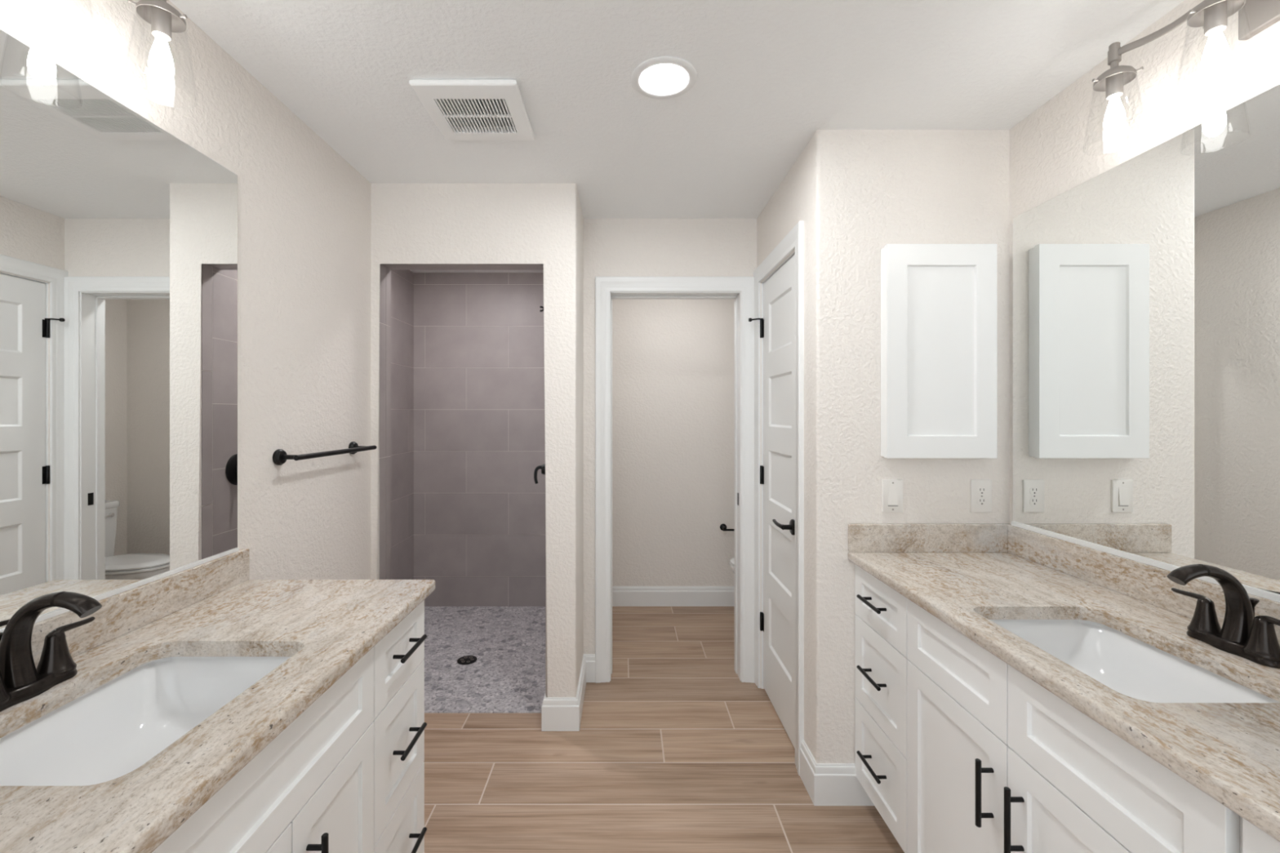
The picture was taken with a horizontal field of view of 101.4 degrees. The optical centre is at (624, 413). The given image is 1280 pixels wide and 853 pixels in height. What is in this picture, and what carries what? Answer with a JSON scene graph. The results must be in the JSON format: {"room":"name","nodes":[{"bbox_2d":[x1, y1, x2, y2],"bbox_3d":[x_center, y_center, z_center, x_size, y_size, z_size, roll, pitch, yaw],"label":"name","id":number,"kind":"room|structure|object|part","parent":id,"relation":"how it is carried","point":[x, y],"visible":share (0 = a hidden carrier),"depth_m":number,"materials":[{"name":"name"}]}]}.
{"room":"bathroom","nodes":[
{"label":"bathroom","id":0,"kind":"room"},
{"bbox_2d":[0,0,370,579],"bbox_3d":[-1.195,0.190,0.521,0.120,2.440,3.643,0,0,0],"label":"wall","id":1,"kind":"structure","parent":0,"point":[304,211],"depth_m":1.72,"materials":[{"name":"white paint"}]},
{"bbox_2d":[0,29,239,632],"bbox_3d":[-1.130,-0.148,0.914,0.010,1.094,1.228,0,0,0],"label":"wall mirror","id":2,"kind":"object","parent":1,"relation":"attached to","point":[118,236],"visible":1,"depth_m":1.13,"materials":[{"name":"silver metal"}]},
{"bbox_2d":[42,0,197,104],"bbox_3d":[-1.037,-0.843,0.905,0.195,0.304,0.573,0,0,0],"label":"vanity light","id":3,"kind":"object","parent":1,"relation":"attached to","point":[164,20],"visible":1,"depth_m":1.12,"materials":[{"name":"silver metal"}]},
{"bbox_3d":[-1.000,-0.764,0.905,0.042,0.103,0.042,0,0,0],"label":"bulb","id":4,"kind":"part","parent":3,"relation":"part of","materials":[{"name":"white glass"}]},
{"bbox_3d":[-1.000,-0.772,1.131,0.121,0.163,0.121,0,0,0],"label":"lamp shade","id":5,"kind":"part","parent":3,"relation":"part of","materials":[{"name":"clear glass"}]},
{"bbox_2d":[151,5,171,41],"bbox_3d":[-1.000,-0.844,1.131,0.033,0.060,0.033,0,0,0],"label":"socket","id":6,"kind":"object","parent":3,"relation":"attached to","point":[161,19],"depth_m":1.12,"materials":[{"name":"silver metal"}]},
{"bbox_3d":[-1.000,-0.764,1.131,0.042,0.103,0.042,0,0,0],"label":"bulb","id":7,"kind":"part","parent":3,"relation":"part of","materials":[{"name":"white glass"}]},
{"bbox_2d":[31,548,248,668],"bbox_3d":[-1.124,0.446,0.928,0.020,0.092,1.256,0,0,0],"label":"backsplash","id":8,"kind":"structure","parent":1,"relation":"attached to","point":[120,614],"depth_m":1.22,"materials":[{"name":"beige stone"}]},
{"bbox_2d":[272,441,376,465],"bbox_3d":[-1.091,0.142,1.949,0.087,0.053,0.532,0,0,0],"label":"towel bar","id":9,"kind":"object","parent":1,"relation":"attached to","point":[280,456],"visible":1,"depth_m":1.79,"materials":[{"name":"black metal"}]},
{"bbox_3d":[-1.096,0.142,1.713,0.078,0.053,0.053,0,0,0],"label":"mount post","id":10,"kind":"part","parent":9,"relation":"part of","materials":[{"name":"black metal"}]},
{"bbox_3d":[-1.096,0.142,2.177,0.078,0.053,0.053,0,0,0],"label":"mount post","id":11,"kind":"part","parent":9,"relation":"part of","materials":[{"name":"black metal"}]},
{"bbox_2d":[391,270,413,579],"bbox_3d":[-1.547,0.190,3.149,0.010,2.440,1.358,0,0,0],"label":"tiled wall","id":12,"kind":"structure","parent":0,"point":[402,281],"depth_m":3.62,"materials":[{"name":"grey tile"}]},
{"bbox_2d":[370,183,578,697],"bbox_3d":[-0.939,0.190,2.406,1.442,2.440,0.127,0,0,0],"label":"wall","id":13,"kind":"structure","parent":0,"point":[411,223],"depth_m":2.34,"materials":[{"name":"white paint"}]},
{"bbox_2d":[378,263,543,579],"bbox_3d":[-0.730,0.365,2.413,0.751,2.090,0.115,0,0,0],"label":"jamb","id":14,"kind":"object","parent":13,"relation":"attached to","point":[384,361],"visible":0.68,"depth_m":2.42,"materials":[{"name":"grey tile"}]},
{"bbox_2d":[413,272,545,606],"bbox_3d":[-0.950,0.190,3.838,1.188,2.440,0.024,0,0,0],"label":"tiled wall","id":15,"kind":"structure","parent":0,"point":[479,422],"depth_m":3.83,"materials":[{"name":"grey tile"}]},
{"bbox_2d":[545,582,546,695],"bbox_3d":[-0.355,0.190,3.092,0.002,2.440,1.472,0,0,0],"label":"tiled wall","id":16,"kind":"structure","parent":0,"point":[545,582],"depth_m":2.36,"materials":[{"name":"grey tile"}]},
{"bbox_2d":[533,463,545,484],"bbox_3d":[-0.402,0.273,2.572,0.089,0.154,0.154,0,0,0],"label":"shower valve","id":17,"kind":"object","parent":16,"relation":"attached to","point":[542,467],"visible":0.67,"depth_m":2.56,"materials":[{"name":"black metal"}]},
{"bbox_3d":[-0.421,0.299,2.572,0.050,0.091,0.013,0,0,0],"label":"lever","id":18,"kind":"part","parent":17,"relation":"part of","materials":[{"name":"black metal"}]},
{"bbox_2d":[578,198,583,679],"bbox_3d":[-0.281,0.190,3.160,0.127,2.440,1.380,0,0,0],"label":"wall partition","id":19,"kind":"structure","parent":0,"point":[580,215],"depth_m":2.60,"materials":[{"name":"white paint"}]},
{"bbox_2d":[541,653,595,731],"bbox_3d":[-0.266,1.339,2.546,0.175,0.142,0.458,0,0,6],"label":"baseboard","id":20,"kind":"structure","parent":19,"relation":"attached to","point":[557,713],"depth_m":2.33,"materials":[{"name":"white paint"}]},
{"bbox_2d":[423,606,904,852],"bbox_3d":[-0.030,1.459,1.186,3.060,0.104,5.368,0,0,0],"label":"floor","id":21,"kind":"structure","parent":0,"point":[675,753],"depth_m":2.17,"materials":[{"name":"brown wood"}]},
{"bbox_2d":[151,600,426,852],"bbox_3d":[-0.843,0.968,0.930,0.581,0.884,1.230,0,0,0],"label":"vanity cabinet","id":22,"kind":"object","parent":21,"relation":"on","point":[347,775],"visible":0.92,"depth_m":1.12,"materials":[{"name":"white paint"}]},
{"bbox_2d":[0,548,435,852],"bbox_3d":[-0.848,0.463,0.931,0.572,0.126,1.262,0,0,0],"label":"countertop","id":23,"kind":"structure","parent":22,"relation":"on","point":[213,607],"depth_m":1.03,"materials":[{"name":"beige stone"}]},
{"bbox_2d":[0,591,102,711],"bbox_3d":[-1.048,0.402,0.921,0.192,0.180,0.192,0,0,-42],"label":"bathroom faucet","id":24,"kind":"object","parent":23,"relation":"on","point":[20,681],"visible":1,"depth_m":0.91,"materials":[{"name":"black metal"}]},
{"bbox_3d":[-1.052,0.440,0.863,0.056,0.077,0.056,0,0,0],"label":"handle","id":25,"kind":"part","parent":24,"relation":"part of","materials":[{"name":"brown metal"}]},
{"bbox_3d":[-1.052,0.480,0.915,0.057,0.023,0.164,0,0,0],"label":"deck plate","id":26,"kind":"part","parent":24,"relation":"part of","materials":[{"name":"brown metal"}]},
{"bbox_3d":[-1.052,0.440,0.968,0.056,0.077,0.056,0,0,0],"label":"handle","id":27,"kind":"part","parent":24,"relation":"part of","materials":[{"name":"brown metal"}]},
{"bbox_3d":[-1.054,0.407,0.999,0.019,0.019,0.082,0,0,-4],"label":"lever","id":28,"kind":"part","parent":24,"relation":"part of","materials":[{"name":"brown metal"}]},
{"bbox_2d":[0,656,291,786],"bbox_3d":[-0.845,0.603,0.915,0.385,0.153,0.490,0,0,0],"label":"undermount sink","id":29,"kind":"object","parent":23,"relation":"in","point":[106,733],"visible":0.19,"depth_m":1.03,"materials":[{"name":"white ceramic"}]},
{"bbox_3d":[-0.600,1.016,0.777,0.020,0.582,0.302,0,0,0],"label":"door","id":30,"kind":"part","parent":22,"relation":"part of","materials":[{"name":"white paint"}]},
{"bbox_3d":[-0.572,0.858,0.975,0.039,0.150,0.012,0,0,0],"label":"door pull","id":31,"kind":"part","parent":22,"relation":"part of","materials":[{"name":"black metal"}]},
{"bbox_3d":[-0.600,1.016,1.083,0.020,0.582,0.302,0,0,0],"label":"door","id":32,"kind":"part","parent":22,"relation":"part of","materials":[{"name":"white paint"}]},
{"bbox_3d":[-0.600,0.873,1.390,0.020,0.297,0.307,0,0,0],"label":"drawer","id":33,"kind":"part","parent":22,"relation":"part of","materials":[{"name":"white paint"}]},
{"bbox_3d":[-0.600,1.165,1.390,0.020,0.282,0.307,0,0,0],"label":"drawer","id":34,"kind":"part","parent":22,"relation":"part of","materials":[{"name":"white paint"}]},
{"bbox_3d":[-0.600,0.628,1.390,0.020,0.187,0.307,0,0,0],"label":"drawer","id":35,"kind":"part","parent":22,"relation":"part of","materials":[{"name":"white paint"}]},
{"bbox_3d":[-0.572,0.867,1.390,0.039,0.012,0.148,0,0,0],"label":"drawer pull","id":36,"kind":"part","parent":22,"relation":"part of","materials":[{"name":"black metal"}]},
{"bbox_3d":[-0.572,0.622,1.390,0.039,0.012,0.148,0,0,0],"label":"drawer pull","id":37,"kind":"part","parent":22,"relation":"part of","materials":[{"name":"black metal"}]},
{"bbox_3d":[-0.572,1.159,1.390,0.039,0.012,0.148,0,0,0],"label":"drawer pull","id":38,"kind":"part","parent":22,"relation":"part of","materials":[{"name":"black metal"}]},
{"bbox_2d":[457,655,476,664],"bbox_3d":[-0.900,1.404,2.990,0.110,0.005,0.110,0,0,0],"label":"shower drain","id":39,"kind":"object","parent":21,"relation":"on","point":[466,660],"visible":1,"depth_m":2.98,"materials":[{"name":"black metal"}]},
{"bbox_2d":[729,556,734,573],"bbox_3d":[1.039,1.004,3.385,0.712,0.812,0.475,0,0,0],"label":"toilet","id":40,"kind":"object","parent":21,"relation":"on","point":[732,560],"visible":0.04,"depth_m":3.37,"materials":[{"name":"white ceramic"}]},
{"bbox_3d":[0.942,0.956,3.385,0.516,0.023,0.372,0,0,0],"label":"lid","id":41,"kind":"part","parent":40,"relation":"part of","materials":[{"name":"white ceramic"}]},
{"bbox_2d":[854,564,1279,852],"bbox_3d":[1.093,0.971,1.133,0.599,0.878,1.530,0,0,0],"label":"vanity cabinet","id":42,"kind":"object","parent":21,"relation":"on","point":[957,749],"visible":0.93,"depth_m":1.19,"materials":[{"name":"white paint"}]},
{"bbox_3d":[0.814,1.159,1.722,0.039,0.012,0.148,0,0,0],"label":"drawer pull","id":43,"kind":"part","parent":42,"relation":"part of","materials":[{"name":"black metal"}]},
{"bbox_3d":[0.814,0.867,1.722,0.039,0.012,0.148,0,0,0],"label":"drawer pull","id":44,"kind":"part","parent":42,"relation":"part of","materials":[{"name":"black metal"}]},
{"bbox_3d":[0.814,0.625,1.722,0.039,0.012,0.148,0,0,0],"label":"drawer pull","id":45,"kind":"part","parent":42,"relation":"part of","materials":[{"name":"black metal"}]},
{"bbox_3d":[0.842,1.165,1.722,0.020,0.282,0.349,0,0,0],"label":"drawer","id":46,"kind":"part","parent":42,"relation":"part of","materials":[{"name":"white paint"}]},
{"bbox_3d":[0.842,0.631,1.722,0.020,0.181,0.349,0,0,0],"label":"drawer","id":47,"kind":"part","parent":42,"relation":"part of","materials":[{"name":"white paint"}]},
{"bbox_3d":[0.842,0.873,1.722,0.020,0.297,0.349,0,0,0],"label":"drawer","id":48,"kind":"part","parent":42,"relation":"part of","materials":[{"name":"white paint"}]},
{"bbox_3d":[0.842,1.016,1.343,0.020,0.582,0.402,0,0,0],"label":"door","id":49,"kind":"part","parent":42,"relation":"part of","materials":[{"name":"white paint"}]},
{"bbox_3d":[0.814,0.858,1.186,0.039,0.150,0.012,0,0,0],"label":"door pull","id":50,"kind":"part","parent":42,"relation":"part of","materials":[{"name":"black metal"}]},
{"bbox_3d":[0.814,0.858,1.096,0.039,0.150,0.012,0,0,0],"label":"door pull","id":51,"kind":"part","parent":42,"relation":"part of","materials":[{"name":"black metal"}]},
{"bbox_2d":[847,523,1279,841],"bbox_3d":[1.101,0.465,1.129,0.586,0.134,1.539,0,0,0],"label":"countertop","id":52,"kind":"structure","parent":42,"relation":"on","point":[966,576],"depth_m":1.28,"materials":[{"name":"beige stone"}]},
{"bbox_2d":[989,619,1279,702],"bbox_3d":[1.046,0.609,1.130,0.375,0.153,0.500,0,0,0],"label":"undermount sink","id":53,"kind":"object","parent":52,"relation":"in","point":[1130,666],"visible":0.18,"depth_m":1.25,"materials":[{"name":"white ceramic"}]},
{"bbox_2d":[1166,564,1279,668],"bbox_3d":[1.279,0.407,1.099,0.192,0.180,0.192,0,0,-42],"label":"bathroom faucet","id":54,"kind":"object","parent":52,"relation":"on","point":[1242,634],"visible":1,"depth_m":1.09,"materials":[{"name":"black metal"}]},
{"bbox_3d":[1.286,0.413,1.189,0.019,0.019,0.082,0,0,4],"label":"lever","id":55,"kind":"part","parent":54,"relation":"part of","materials":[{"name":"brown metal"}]},
{"bbox_3d":[1.283,0.446,1.157,0.056,0.077,0.056,0,0,0],"label":"handle","id":56,"kind":"part","parent":54,"relation":"part of","materials":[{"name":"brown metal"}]},
{"bbox_3d":[1.234,0.404,1.105,0.162,0.173,0.049,0,0,0],"label":"spout","id":57,"kind":"part","parent":54,"relation":"part of","materials":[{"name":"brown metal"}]},
{"bbox_3d":[1.283,0.486,1.105,0.057,0.023,0.164,0,0,0],"label":"deck plate","id":58,"kind":"part","parent":54,"relation":"part of","materials":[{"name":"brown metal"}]},
{"bbox_3d":[1.325,0.438,1.105,0.017,0.097,0.017,0,0,0],"label":"lift rod","id":59,"kind":"part","parent":54,"relation":"part of","materials":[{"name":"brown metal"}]},
{"bbox_3d":[1.283,0.446,1.052,0.056,0.077,0.056,0,0,0],"label":"handle","id":60,"kind":"part","parent":54,"relation":"part of","materials":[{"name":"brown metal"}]},
{"bbox_3d":[1.286,0.413,1.021,0.019,0.019,0.082,0,0,-4],"label":"lever","id":61,"kind":"part","parent":54,"relation":"part of","materials":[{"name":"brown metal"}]},
{"bbox_3d":[0.842,1.016,0.932,0.020,0.582,0.414,0,0,0],"label":"door","id":62,"kind":"part","parent":42,"relation":"part of","materials":[{"name":"white paint"}]},
{"bbox_3d":[0.862,0.920,1.133,0.020,0.776,1.527,0,0,0],"label":"frame","id":63,"kind":"part","parent":42,"relation":"part of","materials":[{"name":"white paint"}]},
{"bbox_3d":[0.842,0.631,0.538,0.020,0.181,0.337,0,0,0],"label":"drawer","id":64,"kind":"part","parent":42,"relation":"part of","materials":[{"name":"white paint"}]},
{"bbox_2d":[583,218,756,653],"bbox_3d":[0.591,0.190,2.824,1.618,2.440,0.120,0,0,0],"label":"wall","id":65,"kind":"structure","parent":0,"point":[613,247],"depth_m":2.76,"materials":[{"name":"white paint"}]},
{"bbox_2d":[595,276,754,683],"bbox_3d":[0.267,0.380,2.824,0.708,2.060,0.122,0,0,0],"label":"door jamb","id":66,"kind":"object","parent":65,"relation":"in","point":[736,295],"depth_m":2.82,"materials":[{"name":"white paint"}]},
{"bbox_3d":[0.608,0.458,2.812,0.002,0.065,0.029,0,0,0],"label":"strike plate","id":67,"kind":"part","parent":66,"relation":"part of","materials":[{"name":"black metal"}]},
{"bbox_2d":[612,299,734,586],"bbox_3d":[-0.070,0.190,3.910,3.180,2.440,0.120,0,0,0],"label":"wall","id":68,"kind":"structure","parent":0,"point":[673,360],"depth_m":3.85,"materials":[{"name":"white paint"}]},
{"bbox_2d":[612,586,734,606],"bbox_3d":[0.591,1.339,3.367,1.618,0.142,0.966,0,0,0],"label":"baseboard","id":69,"kind":"structure","parent":68,"relation":"attached to","point":[622,596],"depth_m":3.83,"materials":[{"name":"white paint"}]},
{"bbox_2d":[720,524,734,531],"bbox_3d":[0.788,0.832,3.818,0.183,0.050,0.064,0,0,0],"label":"toilet paper holder","id":70,"kind":"object","parent":68,"relation":"attached to","point":[722,526],"visible":0.79,"depth_m":3.79,"materials":[{"name":"black metal"}]},
{"bbox_3d":[0.722,0.832,3.818,0.050,0.050,0.064,0,0,0],"label":"mount post","id":71,"kind":"part","parent":70,"relation":"part of","materials":[{"name":"black metal"}]},
{"bbox_3d":[0.796,0.842,3.796,0.168,0.018,0.018,0,0,0],"label":"holder arm","id":72,"kind":"part","parent":70,"relation":"part of","materials":[{"name":"black metal"}]},
{"bbox_2d":[168,0,1184,272],"bbox_3d":[-0.075,-1.080,1.345,3.350,0.100,5.290,0,0,0],"label":"ceiling","id":73,"kind":"structure","parent":0,"point":[772,74],"depth_m":1.58,"materials":[{"name":"white paint"}]},
{"bbox_2d":[408,79,534,140],"bbox_3d":[-0.497,-1.016,1.772,0.330,0.027,0.330,0,0,0],"label":"exhaust fan cover","id":74,"kind":"object","parent":73,"relation":"attached to","point":[462,109],"visible":1,"depth_m":1.73,"materials":[{"name":"white plastic"}]},
{"bbox_2d":[434,98,516,133],"bbox_3d":[-0.497,-1.007,1.772,0.226,0.006,0.200,0,0,0],"label":"grille","id":75,"kind":"object","parent":74,"relation":"attached to","point":[458,115],"depth_m":1.77,"materials":[{"name":"white plastic"}]},
{"bbox_2d":[631,56,697,99],"bbox_3d":[0.120,-1.027,1.610,0.202,0.006,0.202,0,0,0],"label":"recessed light","id":76,"kind":"object","parent":73,"relation":"in","point":[664,77],"visible":1,"depth_m":1.60,"materials":[{"name":"white paint"}]},
{"bbox_2d":[642,64,684,92],"bbox_3d":[0.120,-1.029,1.610,0.130,0.002,0.130,0,0,0],"label":"diffuser","id":77,"kind":"object","parent":76,"relation":"attached to","point":[656,77],"depth_m":1.61,"materials":[{"name":"white plastic"}]},
{"bbox_2d":[756,146,805,742],"bbox_3d":[0.747,0.190,2.392,0.100,2.440,0.744,0,0,0],"label":"wall","id":78,"kind":"structure","parent":0,"point":[786,207],"depth_m":2.21,"materials":[{"name":"white paint"}]},
{"bbox_2d":[748,250,795,748],"bbox_3d":[0.719,0.369,2.416,0.157,2.082,0.596,0,0,0],"label":"door","id":79,"kind":"structure","parent":78,"relation":"in","point":[777,322],"depth_m":2.42,"materials":[{"name":"white paint"}]},
{"bbox_3d":[0.678,0.475,2.234,0.061,0.066,0.146,0,0,0],"label":"lever handle","id":80,"kind":"part","parent":79,"relation":"part of","materials":[{"name":"black metal"}]},
{"bbox_2d":[753,220,804,776],"bbox_3d":[0.688,0.330,2.404,0.019,2.161,0.730,0,0,0],"label":"trim","id":81,"kind":"structure","parent":78,"relation":"attached to","point":[794,239],"depth_m":2.08,"materials":[{"name":"white paint"}]},
{"bbox_2d":[805,129,1009,763],"bbox_3d":[1.046,0.190,1.960,0.698,2.440,0.120,0,0,0],"label":"wall","id":82,"kind":"structure","parent":0,"point":[867,191],"depth_m":1.90,"materials":[{"name":"white paint"}]},
{"bbox_2d":[800,739,874,805],"bbox_3d":[0.793,1.339,1.967,0.224,0.142,0.166,0,0,0],"label":"baseboard","id":83,"kind":"structure","parent":82,"relation":"attached to","point":[825,784],"depth_m":1.88,"materials":[{"name":"white paint"}]},
{"bbox_2d":[881,479,902,512],"bbox_3d":[0.969,0.298,1.894,0.076,0.119,0.012,0,0,0],"label":"light switch","id":84,"kind":"object","parent":82,"relation":"attached to","point":[891,489],"visible":1,"depth_m":1.89,"materials":[{"name":"white plastic"}]},
{"bbox_2d":[848,523,1007,552],"bbox_3d":[1.091,0.448,1.889,0.566,0.100,0.020,0,0,0],"label":"backsplash","id":85,"kind":"structure","parent":82,"relation":"attached to","point":[862,537],"depth_m":1.88,"materials":[{"name":"beige stone"}]},
{"bbox_2d":[880,244,996,457],"bbox_3d":[1.117,-0.221,1.872,0.388,0.755,0.056,0,0,0],"label":"medicine cabinet","id":86,"kind":"object","parent":82,"relation":"attached to","point":[939,301],"visible":1,"depth_m":1.85,"materials":[{"name":"white paint"}]},
{"bbox_2d":[969,479,991,512],"bbox_3d":[1.290,0.298,1.896,0.076,0.119,0.008,0,0,0],"label":"power outlet","id":87,"kind":"object","parent":82,"relation":"attached to","point":[980,490],"visible":1,"depth_m":1.89,"materials":[{"name":"white plastic"}]},
{"bbox_2d":[977,486,986,494],"bbox_3d":[1.290,0.279,1.893,0.034,0.029,0.002,0,0,0],"label":"receptacle","id":88,"kind":"object","parent":87,"relation":"attached to","point":[980,490],"depth_m":1.89,"materials":[{"name":"white plastic"}]},
{"bbox_2d":[977,497,986,505],"bbox_3d":[1.290,0.318,1.893,0.034,0.029,0.002,0,0,0],"label":"receptacle","id":89,"kind":"object","parent":87,"relation":"attached to","point":[980,501],"depth_m":1.89,"materials":[{"name":"white plastic"}]},
{"bbox_2d":[1009,0,1279,524],"bbox_3d":[1.455,0.190,0.360,0.120,2.440,3.320,0,0,0],"label":"wall","id":90,"kind":"structure","parent":0,"point":[1047,157],"depth_m":1.44,"materials":[{"name":"white paint"}]},
{"bbox_2d":[1004,523,1279,644],"bbox_3d":[1.384,0.448,1.129,0.020,0.100,1.539,0,0,0],"label":"backsplash","id":91,"kind":"structure","parent":90,"relation":"attached to","point":[1144,582],"depth_m":1.45,"materials":[{"name":"beige stone"}]},
{"bbox_2d":[1011,84,1279,602],"bbox_3d":[1.387,-0.150,1.115,0.016,1.094,1.510,0,0,0],"label":"wall mirror","id":92,"kind":"object","parent":90,"relation":"attached to","point":[1146,291],"visible":1,"depth_m":1.35,"materials":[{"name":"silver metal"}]},
{"bbox_2d":[1083,0,1279,152],"bbox_3d":[1.295,-0.843,1.115,0.198,0.304,0.581,0,0,0],"label":"vanity light","id":93,"kind":"object","parent":90,"relation":"attached to","point":[1255,16],"visible":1,"depth_m":1.15,"materials":[{"name":"silver metal"}]},
{"bbox_2d":[1105,72,1123,100],"bbox_3d":[1.257,-0.844,1.345,0.033,0.060,0.033,0,0,0],"label":"socket","id":94,"kind":"object","parent":93,"relation":"attached to","point":[1113,83],"depth_m":1.33,"materials":[{"name":"silver metal"}]},
{"bbox_3d":[1.257,-0.764,1.345,0.042,0.103,0.042,0,0,0],"label":"bulb","id":95,"kind":"part","parent":93,"relation":"part of","materials":[{"name":"white glass"}]},
{"bbox_3d":[1.315,-0.920,1.115,0.124,0.023,0.461,0,0,0],"label":"arm","id":96,"kind":"part","parent":93,"relation":"part of","materials":[{"name":"silver metal"}]},
{"bbox_2d":[1204,0,1227,36],"bbox_3d":[1.257,-0.844,1.115,0.033,0.060,0.033,0,0,0],"label":"socket","id":97,"kind":"object","parent":93,"relation":"attached to","point":[1215,15],"depth_m":1.11,"materials":[{"name":"silver metal"}]},
{"bbox_3d":[1.257,-0.764,1.115,0.042,0.103,0.042,0,0,0],"label":"bulb","id":98,"kind":"part","parent":93,"relation":"part of","materials":[{"name":"white glass"}]},
{"bbox_3d":[1.257,-0.772,1.115,0.121,0.163,0.121,0,0,0],"label":"lamp shade","id":99,"kind":"part","parent":93,"relation":"part of","materials":[{"name":"clear glass"}]},
{"bbox_3d":[1.384,-0.915,1.115,0.022,0.160,0.120,0,0,0],"label":"plate","id":100,"kind":"part","parent":93,"relation":"part of","materials":[{"name":"silver metal"}]}
]}

